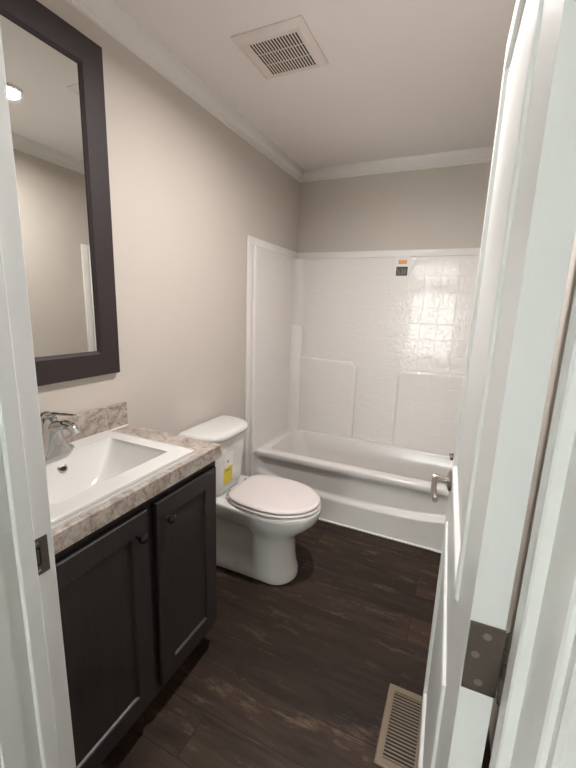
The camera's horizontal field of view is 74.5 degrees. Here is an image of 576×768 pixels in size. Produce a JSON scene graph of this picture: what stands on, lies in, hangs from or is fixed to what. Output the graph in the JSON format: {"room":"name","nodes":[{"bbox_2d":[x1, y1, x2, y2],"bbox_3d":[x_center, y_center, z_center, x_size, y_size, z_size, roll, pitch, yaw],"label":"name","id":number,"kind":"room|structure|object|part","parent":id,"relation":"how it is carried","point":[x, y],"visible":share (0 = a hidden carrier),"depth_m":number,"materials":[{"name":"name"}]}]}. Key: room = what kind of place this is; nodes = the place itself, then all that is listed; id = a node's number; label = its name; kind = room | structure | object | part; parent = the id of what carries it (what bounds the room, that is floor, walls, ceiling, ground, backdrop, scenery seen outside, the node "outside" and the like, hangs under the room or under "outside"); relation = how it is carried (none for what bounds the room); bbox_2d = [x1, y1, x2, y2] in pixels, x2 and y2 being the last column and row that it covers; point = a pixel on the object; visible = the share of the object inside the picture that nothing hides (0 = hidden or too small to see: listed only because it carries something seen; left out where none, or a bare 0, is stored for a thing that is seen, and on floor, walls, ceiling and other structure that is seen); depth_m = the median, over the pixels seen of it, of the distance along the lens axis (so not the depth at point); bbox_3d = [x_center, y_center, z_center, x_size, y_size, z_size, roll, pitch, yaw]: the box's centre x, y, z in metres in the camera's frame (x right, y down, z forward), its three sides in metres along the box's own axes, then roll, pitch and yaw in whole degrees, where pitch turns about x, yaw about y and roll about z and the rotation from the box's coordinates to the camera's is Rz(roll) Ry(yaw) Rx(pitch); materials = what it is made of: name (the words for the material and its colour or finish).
{"room":"bathroom","nodes":[
{"label":"bathroom","id":0,"kind":"room"},
{"bbox_2d":[37,0,299,474],"bbox_3d":[-0.472,-0.239,2.058,0.100,2.350,2.490,7,13,24],"label":"wall","id":1,"kind":"structure","parent":0,"point":[187,191],"depth_m":1.74,"materials":[{"name":"beige paint"}]},
{"bbox_2d":[0,0,119,385],"bbox_3d":[-0.788,-0.540,1.113,0.022,1.113,0.633,7,13,24],"label":"wall mirror","id":2,"kind":"object","parent":1,"relation":"attached to","point":[54,71],"visible":0.96,"depth_m":1.23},
{"bbox_2d":[59,402,127,442],"bbox_3d":[-0.809,0.177,1.272,0.018,0.096,0.661,7,13,24],"label":"backsplash","id":3,"kind":"structure","parent":1,"relation":"attached to","point":[95,421],"depth_m":1.44,"materials":[{"name":"beige laminate"}]},
{"bbox_2d":[66,0,303,181],"bbox_3d":[-0.389,-1.338,1.755,0.046,0.072,2.390,7,13,24],"label":"trim","id":4,"kind":"structure","parent":1,"relation":"attached to","point":[106,14],"depth_m":1.57,"materials":[{"name":"white paint"}]},
{"bbox_2d":[98,520,490,767],"bbox_3d":[0.199,1.030,1.980,1.670,0.060,2.495,7,13,24],"label":"floor","id":5,"kind":"structure","parent":0,"point":[299,672],"depth_m":1.48,"materials":[{"name":"brown wood"}]},
{"bbox_2d":[55,461,216,767],"bbox_3d":[-0.606,0.699,1.276,0.502,0.818,0.659,7,13,24],"label":"vanity cabinet","id":6,"kind":"object","parent":5,"relation":"on","point":[137,593],"visible":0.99,"depth_m":1.09,"materials":[{"name":"brown wood"}]},
{"bbox_3d":[-0.486,0.707,1.025,0.018,0.661,0.303,7,13,24],"label":"door","id":7,"kind":"part","parent":6,"relation":"part of","materials":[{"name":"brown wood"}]},
{"bbox_2d":[52,402,221,554],"bbox_3d":[-0.600,0.226,1.186,0.480,0.144,0.666,7,13,24],"label":"countertop","id":8,"kind":"structure","parent":6,"relation":"on","point":[114,417],"depth_m":1.23,"materials":[{"name":"beige stone"}]},
{"bbox_2d":[40,411,79,459],"bbox_3d":[-0.706,0.155,1.166,0.178,0.153,0.160,7,13,24],"label":"faucet","id":9,"kind":"object","parent":8,"relation":"on","point":[55,444],"visible":0.85,"depth_m":1.15,"materials":[{"name":"silver metal"}]},
{"bbox_3d":[-0.701,0.097,1.153,0.155,0.035,0.044,7,13,24],"label":"handle","id":10,"kind":"part","parent":9,"relation":"part of","materials":[{"name":"silver metal"}]},
{"bbox_3d":[-0.691,0.136,1.155,0.147,0.062,0.040,7,13,24],"label":"spout","id":11,"kind":"part","parent":9,"relation":"part of","materials":[{"name":"silver metal"}]},
{"bbox_2d":[45,430,195,529],"bbox_3d":[-0.611,0.303,1.156,0.419,0.128,0.508,7,13,24],"label":"sink","id":12,"kind":"object","parent":8,"relation":"in","point":[102,466],"visible":0.71,"depth_m":1.22,"materials":[{"name":"white ceramic"}]},
{"bbox_3d":[-0.409,0.430,1.059,0.031,0.030,0.030,7,13,24],"label":"knob","id":13,"kind":"part","parent":6,"relation":"part of","materials":[{"name":"black metal"}]},
{"bbox_3d":[-0.361,0.411,1.161,0.031,0.030,0.030,7,13,24],"label":"knob","id":14,"kind":"part","parent":6,"relation":"part of","materials":[{"name":"black metal"}]},
{"bbox_3d":[-0.346,0.651,1.323,0.018,0.661,0.305,7,13,24],"label":"door","id":15,"kind":"part","parent":6,"relation":"part of","materials":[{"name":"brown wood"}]},
{"bbox_2d":[177,415,320,584],"bbox_3d":[-0.170,0.609,1.963,0.688,0.748,0.412,7,13,24],"label":"toilet","id":16,"kind":"object","parent":5,"relation":"on","point":[259,518],"visible":0.91,"depth_m":1.90,"materials":[{"name":"white ceramic"}]},
{"bbox_3d":[-0.364,0.236,1.984,0.233,0.040,0.412,7,13,24],"label":"tank lid","id":17,"kind":"part","parent":16,"relation":"part of","materials":[{"name":"white ceramic"}]},
{"bbox_2d":[223,464,232,484],"bbox_3d":[-0.310,0.468,1.955,0.007,0.090,0.076,7,13,24],"label":"sticker","id":18,"kind":"object","parent":16,"relation":"attached to","point":[228,468],"depth_m":1.95,"materials":[{"name":"yellow paper"}]},
{"bbox_3d":[-0.375,0.406,2.021,0.204,0.308,0.370,7,13,24],"label":"tank","id":19,"kind":"part","parent":16,"relation":"part of","materials":[{"name":"white ceramic"}]},
{"bbox_3d":[-0.150,0.776,2.012,0.654,0.402,0.358,7,13,24],"label":"bowl","id":20,"kind":"part","parent":16,"relation":"part of","materials":[{"name":"white ceramic"}]},
{"bbox_3d":[-0.055,0.581,1.931,0.457,0.017,0.360,7,13,24],"label":"seat","id":21,"kind":"part","parent":16,"relation":"part of","materials":[{"name":"white plastic"}]},
{"bbox_3d":[-0.054,0.561,1.926,0.448,0.022,0.354,7,13,24],"label":"seat lid","id":22,"kind":"part","parent":16,"relation":"part of","materials":[{"name":"white plastic"}]},
{"bbox_2d":[244,235,479,552],"bbox_3d":[0.550,0.003,2.477,1.490,1.776,0.764,7,13,24],"label":"bathtub","id":23,"kind":"object","parent":5,"relation":"on","point":[355,361],"visible":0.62,"depth_m":2.66,"materials":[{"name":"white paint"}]},
{"bbox_2d":[287,325,303,429],"bbox_3d":[0.064,-0.044,3.012,0.092,0.843,0.092,7,13,24],"label":"soap shelf","id":24,"kind":"object","parent":23,"relation":"attached to","point":[295,384],"depth_m":2.99,"materials":[{"name":"white plastic"}]},
{"bbox_2d":[254,429,452,495],"bbox_3d":[0.547,0.633,2.646,1.450,0.310,0.639,7,13,24],"label":"basin","id":25,"kind":"object","parent":23,"relation":"in","point":[329,463],"depth_m":2.64,"materials":[{"name":"white ceramic"}]},
{"bbox_2d":[396,267,407,275],"bbox_3d":[0.776,-0.770,2.585,0.076,0.060,0.001,7,13,24],"label":"print","id":26,"kind":"object","parent":23,"relation":"attached to","point":[400,271],"depth_m":2.58},
{"bbox_2d":[398,260,406,263],"bbox_3d":[0.780,-0.828,2.572,0.056,0.026,0.001,7,13,24],"label":"print","id":27,"kind":"object","parent":23,"relation":"on","point":[399,261],"depth_m":2.57},
{"bbox_3d":[1.097,0.455,2.331,0.196,0.068,0.044,7,13,24],"label":"tub spout","id":28,"kind":"part","parent":23,"relation":"part of","materials":[{"name":"silver metal"}]},
{"bbox_2d":[374,683,422,767],"bbox_3d":[0.387,1.150,1.265,0.140,0.005,0.280,7,13,24],"label":"floor vent","id":29,"kind":"object","parent":5,"relation":"in","point":[399,735],"visible":0.92,"depth_m":1.25,"materials":[{"name":"beige metal"}]},
{"bbox_2d":[111,0,515,169],"bbox_3d":[0.280,-1.339,1.496,1.670,0.080,2.490,7,13,24],"label":"ceiling","id":30,"kind":"structure","parent":0,"point":[400,78],"depth_m":1.59,"materials":[{"name":"paint"}]},
{"bbox_2d":[231,15,327,78],"bbox_3d":[-0.024,-1.296,1.484,0.287,0.020,0.282,7,13,24],"label":"exhaust fan","id":31,"kind":"object","parent":30,"relation":"attached to","point":[288,46],"visible":1,"depth_m":1.44,"materials":[{"name":"white plastic"}]},
{"bbox_2d":[298,162,491,252],"bbox_3d":[0.742,-0.351,2.805,1.470,2.350,0.100,7,13,24],"label":"wall","id":32,"kind":"structure","parent":0,"point":[442,207],"depth_m":2.59,"materials":[{"name":"beige paint"}]},
{"bbox_2d":[300,146,493,182],"bbox_3d":[0.749,-1.454,2.511,1.470,0.072,0.046,7,13,24],"label":"trim","id":33,"kind":"structure","parent":32,"relation":"attached to","point":[483,154],"depth_m":2.51,"materials":[{"name":"white paint"}]},
{"bbox_2d":[489,231,575,752],"bbox_3d":[0.952,-0.060,1.421,0.100,2.350,2.490,7,13,24],"label":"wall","id":34,"kind":"structure","parent":0,"point":[571,278],"depth_m":1.04,"materials":[{"name":"beige paint"}]},
{"bbox_3d":[-0.115,0.052,0.472,3.100,2.440,0.137,7,13,24],"label":"wall","id":35,"kind":"structure","parent":0,"visible":0},
{"bbox_2d":[0,25,75,767],"bbox_3d":[-0.504,0.200,0.683,0.030,2.040,0.137,7,13,24],"label":"trim","id":36,"kind":"structure","parent":35,"relation":"attached to","point":[36,724],"depth_m":0.71,"materials":[{"name":"white paint"}]},
{"bbox_3d":[-0.489,0.339,0.744,0.002,0.078,0.037,7,13,24],"label":"strike plate","id":37,"kind":"part","parent":36,"relation":"part of","materials":[{"name":"silver metal"}]},
{"bbox_2d":[417,0,575,767],"bbox_3d":[0.371,0.212,0.779,0.141,2.012,0.807,7,13,22],"label":"door","id":38,"kind":"structure","parent":35,"relation":"in","point":[529,227],"depth_m":0.42,"materials":[{"name":"white paint"}]},
{"bbox_3d":[0.423,0.300,1.091,0.022,0.036,0.119,7,13,22],"label":"lever","id":39,"kind":"part","parent":38,"relation":"part of","materials":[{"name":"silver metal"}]},
{"bbox_3d":[0.478,0.286,1.123,0.013,0.064,0.064,7,13,22],"label":"handle","id":40,"kind":"part","parent":38,"relation":"part of","materials":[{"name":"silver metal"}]},
{"bbox_2d":[489,287,575,767],"bbox_3d":[0.226,0.292,0.357,0.030,2.040,0.137,7,13,24],"label":"trim","id":41,"kind":"structure","parent":35,"relation":"attached to","point":[545,622],"depth_m":0.32,"materials":[{"name":"white paint"}]},
{"bbox_2d":[545,630,575,767],"bbox_3d":[0.222,0.279,0.269,0.057,2.100,0.018,7,13,24],"label":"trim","id":42,"kind":"structure","parent":35,"relation":"attached to","point":[562,751],"depth_m":0.27,"materials":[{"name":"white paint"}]}
]}

